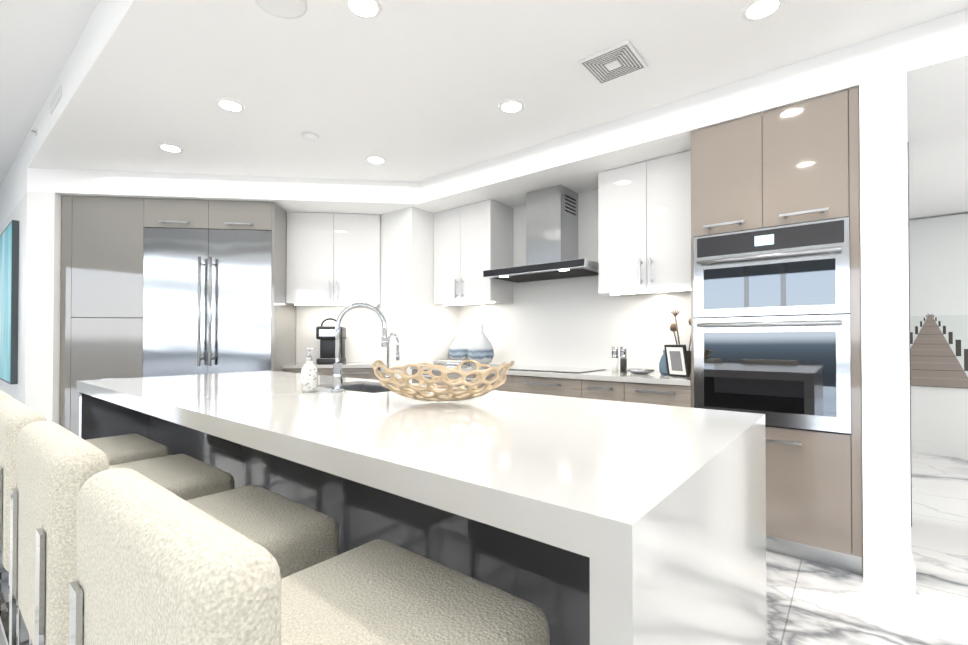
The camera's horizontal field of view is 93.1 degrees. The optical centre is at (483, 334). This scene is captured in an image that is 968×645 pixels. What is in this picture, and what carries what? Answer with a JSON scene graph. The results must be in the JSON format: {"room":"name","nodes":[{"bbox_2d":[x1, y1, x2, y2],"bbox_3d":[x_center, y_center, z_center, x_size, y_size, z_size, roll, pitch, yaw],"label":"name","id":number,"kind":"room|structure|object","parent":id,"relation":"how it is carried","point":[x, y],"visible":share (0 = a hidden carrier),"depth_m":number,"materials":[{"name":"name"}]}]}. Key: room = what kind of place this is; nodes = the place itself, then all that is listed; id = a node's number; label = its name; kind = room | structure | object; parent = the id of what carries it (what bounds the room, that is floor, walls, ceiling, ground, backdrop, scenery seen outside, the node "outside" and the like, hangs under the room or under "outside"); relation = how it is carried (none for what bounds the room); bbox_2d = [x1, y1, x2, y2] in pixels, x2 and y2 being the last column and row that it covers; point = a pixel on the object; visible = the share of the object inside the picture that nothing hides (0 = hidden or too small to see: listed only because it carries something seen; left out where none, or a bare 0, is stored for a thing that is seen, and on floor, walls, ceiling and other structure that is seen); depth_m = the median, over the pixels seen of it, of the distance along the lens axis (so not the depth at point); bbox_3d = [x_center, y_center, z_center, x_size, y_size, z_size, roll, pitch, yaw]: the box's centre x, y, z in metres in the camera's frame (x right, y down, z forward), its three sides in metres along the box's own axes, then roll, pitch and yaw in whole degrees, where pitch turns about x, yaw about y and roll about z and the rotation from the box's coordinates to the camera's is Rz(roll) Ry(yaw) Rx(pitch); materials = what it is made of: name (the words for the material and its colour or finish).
{"room":"kitchen","nodes":[
{"label":"kitchen","id":0,"kind":"room"},
{"bbox_2d":[0,192,60,423],"bbox_3d":[-5.761,0.024,6.366,6.484,2.400,1.515,0,-1,39],"label":"wall","id":1,"kind":"structure","parent":0,"point":[37,215],"depth_m":3.85,"materials":[{"name":"white paint"}]},
{"bbox_2d":[0,220,18,383],"bbox_3d":[-5.127,-0.287,4.851,2.380,1.470,0.046,0,-1,39],"label":"picture","id":2,"kind":"object","parent":1,"relation":"attached to","point":[9,262],"visible":1,"depth_m":4.15,"materials":[{"name":"teal"}]},
{"bbox_2d":[296,306,379,362],"bbox_3d":[-2.333,0.008,4.788,3.150,2.400,0.140,0,-1,-6],"label":"wall","id":3,"kind":"structure","parent":0,"point":[362,339],"depth_m":4.81,"materials":[{"name":"white paint"}]},
{"bbox_2d":[286,212,380,305],"bbox_3d":[-1.486,-0.744,4.622,0.888,0.892,0.372,0,-1,-6],"label":"upper cabinet","id":4,"kind":"object","parent":3,"relation":"attached to","point":[333,259],"visible":0.96,"depth_m":4.48,"materials":[{"name":"white"}]},
{"bbox_2d":[380,206,456,382],"bbox_3d":[-0.696,0.007,4.773,0.693,2.400,0.780,0,-1,39],"label":"wall","id":5,"kind":"structure","parent":0,"point":[421,326],"depth_m":4.39,"materials":[{"name":"white paint"}]},
{"bbox_2d":[0,0,967,185],"bbox_3d":[-3.086,-1.646,-1.056,21.000,0.390,11.284,0,-1,39],"label":"ceiling","id":6,"kind":"structure","parent":0,"point":[414,90],"depth_m":2.53,"materials":[{"name":"white paint"}]},
{"bbox_2d":[157,143,183,152],"bbox_3d":[-2.355,-1.403,3.445,0.164,0.004,0.164,0,-1,39],"label":"recessed light","id":7,"kind":"object","parent":6,"relation":"in","point":[170,148],"visible":1,"depth_m":3.44,"materials":[{"name":"white"}]},
{"bbox_2d":[215,98,244,111],"bbox_3d":[-1.559,-1.410,2.817,0.164,0.004,0.164,0,-1,39],"label":"recessed light","id":8,"kind":"object","parent":6,"relation":"in","point":[229,105],"visible":1,"depth_m":2.81,"materials":[{"name":"white"}]},
{"bbox_2d":[254,0,306,18],"bbox_3d":[-0.866,-1.415,1.941,0.220,0.012,0.220,0,-1,39],"label":"ceiling speaker","id":9,"kind":"object","parent":6,"relation":"attached to","point":[290,9],"visible":1,"depth_m":1.97,"materials":[{"name":"white plastic"}]},
{"bbox_2d":[301,132,318,141],"bbox_3d":[-1.229,-1.393,3.236,0.116,0.030,0.116,0,-1,39],"label":"smoke detector","id":10,"kind":"object","parent":6,"relation":"attached to","point":[310,137],"visible":0.98,"depth_m":3.21,"materials":[{"name":"white plastic"}]},
{"bbox_2d":[344,0,382,18],"bbox_3d":[-0.520,-1.418,1.977,0.164,0.004,0.164,0,-1,39],"label":"recessed light","id":11,"kind":"object","parent":6,"relation":"in","point":[368,9],"visible":1,"depth_m":1.99,"materials":[{"name":"white"}]},
{"bbox_2d":[365,156,385,163],"bbox_3d":[-0.868,-1.401,3.671,0.164,0.004,0.164,0,-1,39],"label":"recessed light","id":12,"kind":"object","parent":6,"relation":"in","point":[376,160],"visible":1,"depth_m":3.65,"materials":[{"name":"white"}]},
{"bbox_2d":[498,100,524,112],"bbox_3d":[0.171,-1.410,2.831,0.164,0.004,0.164,0,-1,39],"label":"recessed light","id":13,"kind":"object","parent":6,"relation":"in","point":[511,106],"visible":1,"depth_m":2.82,"materials":[{"name":"white"}]},
{"bbox_2d":[577,39,647,84],"bbox_3d":[0.672,-1.409,2.386,0.270,0.014,0.270,0,-1,39],"label":"ceiling vent","id":14,"kind":"object","parent":6,"relation":"in","point":[615,62],"visible":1,"depth_m":2.37,"materials":[{"name":"white metal"}]},
{"bbox_2d":[741,0,784,20],"bbox_3d":[1.209,-1.418,1.990,0.164,0.004,0.164,0,-1,39],"label":"recessed light","id":15,"kind":"object","parent":6,"relation":"in","point":[756,10],"visible":1,"depth_m":1.99,"materials":[{"name":"white"}]},
{"bbox_2d":[0,9,967,227],"bbox_3d":[2.480,-1.427,5.823,21.000,0.490,11.015,0,-1,39],"label":"ceiling soffit","id":16,"kind":"structure","parent":0,"point":[930,57],"depth_m":3.21,"materials":[{"name":"white paint"}]},
{"bbox_2d":[50,85,61,113],"bbox_3d":[-2.821,-1.548,3.016,0.350,0.075,0.008,0,-1,39],"label":"air vent slot on the beam","id":17,"kind":"structure","parent":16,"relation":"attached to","point":[56,98],"depth_m":2.99,"materials":[{"name":"white metal"}]},
{"bbox_2d":[9,453,967,644],"bbox_3d":[-0.345,1.243,2.303,21.000,0.120,20.000,0,-1,39],"label":"floor","id":18,"kind":"structure","parent":0,"point":[809,603],"depth_m":2.10,"materials":[{"name":"stone"}]},
{"bbox_2d":[0,389,171,593],"bbox_3d":[-1.843,0.703,2.064,0.520,0.955,0.614,0,-1,39],"label":"stool","id":19,"kind":"object","parent":18,"relation":"on","point":[121,449],"visible":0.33,"depth_m":2.10,"materials":[{"name":"fabric"}]},
{"bbox_2d":[0,399,234,644],"bbox_3d":[-1.314,0.699,1.636,0.520,0.955,0.614,0,-1,39],"label":"stool","id":20,"kind":"object","parent":18,"relation":"on","point":[184,477],"visible":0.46,"depth_m":1.55,"materials":[{"name":"fabric"}]},
{"bbox_2d":[9,421,338,644],"bbox_3d":[-0.785,0.694,1.208,0.520,0.955,0.614,0,-1,39],"label":"stool","id":21,"kind":"object","parent":18,"relation":"on","point":[58,466],"visible":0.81,"depth_m":0.99,"materials":[{"name":"fabric"}]},
{"bbox_2d":[59,195,295,435],"bbox_3d":[-2.783,0.005,4.299,1.754,2.396,0.727,0,-1,-6],"label":"tall cabinet","id":22,"kind":"object","parent":18,"relation":"on","point":[153,287],"visible":0.79,"depth_m":4.01,"materials":[{"name":"grey"}]},
{"bbox_2d":[69,468,549,644],"bbox_3d":[-0.257,0.690,0.781,0.520,0.955,0.614,0,-1,39],"label":"stool","id":23,"kind":"object","parent":18,"relation":"on","point":[157,564],"visible":1,"depth_m":0.63,"materials":[{"name":"fabric"}]},
{"bbox_2d":[282,362,379,379],"bbox_3d":[-1.480,0.745,4.558,0.888,0.920,0.472,0,-1,-6],"label":"base cabinet","id":24,"kind":"object","parent":18,"relation":"on","point":[362,370],"visible":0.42,"depth_m":4.38,"materials":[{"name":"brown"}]},
{"bbox_2d":[316,318,345,363],"bbox_3d":[-1.536,0.058,4.614,0.250,0.454,0.252,0,-1,-6],"label":"coffee machine","id":25,"kind":"object","parent":24,"relation":"on","point":[325,335],"visible":0.83,"depth_m":4.57,"materials":[{"name":"black plastic"}]},
{"bbox_2d":[412,371,441,384],"bbox_3d":[-0.313,0.761,4.356,0.410,0.885,0.627,0,-1,39],"label":"base cabinet","id":26,"kind":"object","parent":18,"relation":"on","point":[437,373],"depth_m":4.08,"materials":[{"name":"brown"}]},
{"bbox_2d":[145,403,748,644],"bbox_3d":[-0.631,0.851,2.186,3.172,0.662,0.787,0,-1,39],"label":"kitchen island","id":27,"kind":"object","parent":18,"relation":"on","point":[582,521],"depth_m":0.95,"materials":[{"name":"white stone"}]},
{"bbox_2d":[301,347,317,391],"bbox_3d":[-0.808,0.159,2.122,0.078,0.202,0.076,0,-1,39],"label":"soap dispenser","id":28,"kind":"object","parent":27,"relation":"on","point":[309,377],"visible":1,"depth_m":2.10,"materials":[{"name":"white ceramic"}]},
{"bbox_2d":[331,302,387,391],"bbox_3d":[-0.584,0.054,2.126,0.201,0.411,0.199,0,-1,39],"label":"faucet","id":29,"kind":"object","parent":27,"relation":"on","point":[337,375],"visible":1,"depth_m":2.10,"materials":[{"name":"silver metal"}]},
{"bbox_2d":[386,333,398,377],"bbox_3d":[-0.506,0.126,2.545,0.135,0.277,0.048,0,-1,39],"label":"filter faucet","id":30,"kind":"object","parent":27,"relation":"on","point":[397,348],"visible":0.71,"depth_m":2.53,"materials":[{"name":"silver metal"}]},
{"bbox_2d":[372,360,513,400],"bbox_3d":[-0.157,0.173,1.745,0.486,0.153,0.471,0,-1,39],"label":"bowl","id":31,"kind":"object","parent":27,"relation":"on","point":[405,388],"visible":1,"depth_m":1.64,"materials":[{"name":"beige wood"}]},
{"bbox_2d":[442,373,509,391],"bbox_3d":[0.130,0.757,3.998,0.730,0.885,0.627,0,-1,39],"label":"base cabinet","id":32,"kind":"object","parent":18,"relation":"on","point":[506,386],"depth_m":3.71,"materials":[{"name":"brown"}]},
{"bbox_2d":[510,375,577,397],"bbox_3d":[0.641,0.753,3.584,0.585,0.885,0.627,0,-1,39],"label":"base cabinet","id":33,"kind":"object","parent":18,"relation":"on","point":[518,383],"depth_m":3.34,"materials":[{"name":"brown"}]},
{"bbox_2d":[578,379,621,400],"bbox_3d":[0.987,0.750,3.305,0.305,0.885,0.627,0,-1,39],"label":"base cabinet","id":34,"kind":"object","parent":18,"relation":"on","point":[587,388],"depth_m":3.07,"materials":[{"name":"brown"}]},
{"bbox_2d":[622,383,691,407],"bbox_3d":[1.265,0.748,3.080,0.408,0.885,0.627,0,-1,39],"label":"base cabinet","id":35,"kind":"object","parent":18,"relation":"on","point":[656,387],"depth_m":2.83,"materials":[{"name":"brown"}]},
{"bbox_2d":[410,363,690,386],"bbox_3d":[0.469,0.293,3.716,2.438,0.033,0.647,0,-1,39],"label":"countertop","id":36,"kind":"structure","parent":35,"relation":"on","point":[607,376],"depth_m":3.14,"materials":[{"name":"white stone"}]},
{"bbox_2d":[433,360,469,364],"bbox_3d":[-0.311,0.263,4.375,0.340,0.040,0.150,0,-1,39],"label":"tray","id":37,"kind":"object","parent":36,"relation":"on","point":[447,362],"visible":0.83,"depth_m":4.32,"materials":[{"name":"silver metal"}]},
{"bbox_2d":[448,325,469,360],"bbox_3d":[-0.230,0.091,4.524,0.270,0.385,0.216,0,-1,39],"label":"vase","id":38,"kind":"object","parent":36,"relation":"on","point":[459,346],"visible":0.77,"depth_m":4.44,"materials":[{"name":"white ceramic"}]},
{"bbox_2d":[467,324,493,364],"bbox_3d":[-0.030,0.089,4.247,0.270,0.385,0.216,0,-1,39],"label":"vase","id":39,"kind":"object","parent":36,"relation":"on","point":[480,349],"visible":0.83,"depth_m":4.17,"materials":[{"name":"white ceramic"}]},
{"bbox_2d":[483,365,605,372],"bbox_3d":[0.481,0.273,3.728,0.880,0.006,0.480,0,-1,39],"label":"cooktop","id":40,"kind":"object","parent":36,"relation":"in","point":[550,369],"visible":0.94,"depth_m":3.60,"materials":[{"name":"black glass"}]},
{"bbox_2d":[612,347,617,371],"bbox_3d":[0.980,0.181,3.428,0.050,0.185,0.049,0,-1,39],"label":"mill","id":41,"kind":"object","parent":36,"relation":"on","point":[614,349],"depth_m":3.41,"materials":[{"name":"white ceramic"}]},
{"bbox_2d":[620,347,626,371],"bbox_3d":[1.031,0.180,3.387,0.050,0.185,0.049,0,-1,39],"label":"mill","id":42,"kind":"object","parent":36,"relation":"on","point":[623,359],"depth_m":3.37,"materials":[{"name":"black metal"}]},
{"bbox_2d":[626,368,654,373],"bbox_3d":[1.101,0.256,3.227,0.200,0.030,0.200,0,-1,39],"label":"dish","id":43,"kind":"object","parent":36,"relation":"on","point":[638,370],"visible":1,"depth_m":3.17,"materials":[{"name":"white ceramic"}]},
{"bbox_2d":[659,350,667,374],"bbox_3d":[1.237,0.185,3.117,0.089,0.170,0.090,0,-1,39],"label":"vase","id":44,"kind":"object","parent":36,"relation":"on","point":[663,370],"visible":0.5,"depth_m":3.09,"materials":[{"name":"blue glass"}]},
{"bbox_2d":[664,344,689,376],"bbox_3d":[1.271,0.166,2.972,0.120,0.209,0.150,0,-1,-31],"label":"photo frame","id":45,"kind":"object","parent":36,"relation":"on","point":[677,360],"visible":0.98,"depth_m":2.94,"materials":[{"name":"black plastic"}]},
{"bbox_2d":[670,309,690,373],"bbox_3d":[1.394,0.046,3.223,0.168,0.450,0.120,0,-1,39],"label":"dried flowers","id":46,"kind":"object","parent":36,"relation":"on","point":[673,327],"visible":0.46,"depth_m":3.21,"materials":[{"name":"brown plant"}]},
{"bbox_2d":[691,87,862,573],"bbox_3d":[1.704,-0.012,2.686,0.776,2.397,0.701,0,-1,39],"label":"tall cabinet","id":47,"kind":"object","parent":18,"relation":"on","point":[775,278],"visible":0.9,"depth_m":2.40,"materials":[{"name":"brown"}]},
{"bbox_2d":[907,142,911,526],"bbox_3d":[2.656,-0.009,2.872,0.020,2.395,0.040,0,-1,39],"label":"door edge","id":48,"kind":"object","parent":18,"relation":"on","point":[909,333],"visible":0.36,"depth_m":2.85,"materials":[{"name":"grey paint"}]},
{"bbox_2d":[457,189,690,370],"bbox_3d":[0.752,0.000,4.006,3.920,2.400,0.150,0,-1,39],"label":"wall","id":49,"kind":"structure","parent":0,"point":[580,322],"depth_m":3.87,"materials":[{"name":"white paint"}]},
{"bbox_2d":[434,199,512,306],"bbox_3d":[-0.122,-0.742,4.371,0.708,0.902,0.389,0,-1,39],"label":"upper cabinet","id":50,"kind":"object","parent":49,"relation":"attached to","point":[473,242],"visible":1,"depth_m":4.21,"materials":[{"name":"white"}]},
{"bbox_2d":[483,184,598,282],"bbox_3d":[0.513,-0.840,3.787,0.932,0.718,0.499,0,-1,39],"label":"range hood","id":51,"kind":"object","parent":49,"relation":"attached to","point":[552,233],"visible":0.98,"depth_m":3.73,"materials":[{"name":"silver metal"}]},
{"bbox_2d":[598,150,690,296],"bbox_3d":[1.220,-0.752,3.285,0.715,0.902,0.389,0,-1,39],"label":"upper cabinet","id":52,"kind":"object","parent":49,"relation":"attached to","point":[644,227],"visible":0.85,"depth_m":3.17,"materials":[{"name":"white"}]},
{"bbox_2d":[859,71,910,563],"bbox_3d":[3.010,-0.005,3.546,0.170,2.400,3.566,0,-1,39],"label":"wall","id":53,"kind":"structure","parent":0,"point":[885,366],"depth_m":2.16,"materials":[{"name":"white paint"}]},
{"bbox_2d":[863,551,915,594],"bbox_3d":[1.984,1.117,2.255,0.184,0.130,0.314,0,-1,39],"label":"baseboard","id":54,"kind":"structure","parent":53,"relation":"attached to","point":[890,574],"depth_m":2.13,"materials":[{"name":"white paint"}]},
{"bbox_2d":[909,212,967,458],"bbox_3d":[6.342,-0.008,3.231,5.754,2.400,0.164,0,-1,39],"label":"wall","id":55,"kind":"structure","parent":0,"point":[939,421],"depth_m":4.58,"materials":[{"name":"white paint"}]},
{"bbox_2d":[909,214,967,387],"bbox_3d":[4.489,-0.328,4.606,1.200,1.693,0.032,0,-1,39],"label":"framed picture","id":56,"kind":"object","parent":55,"relation":"attached to","point":[938,248],"visible":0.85,"depth_m":4.56,"materials":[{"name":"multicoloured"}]}
]}

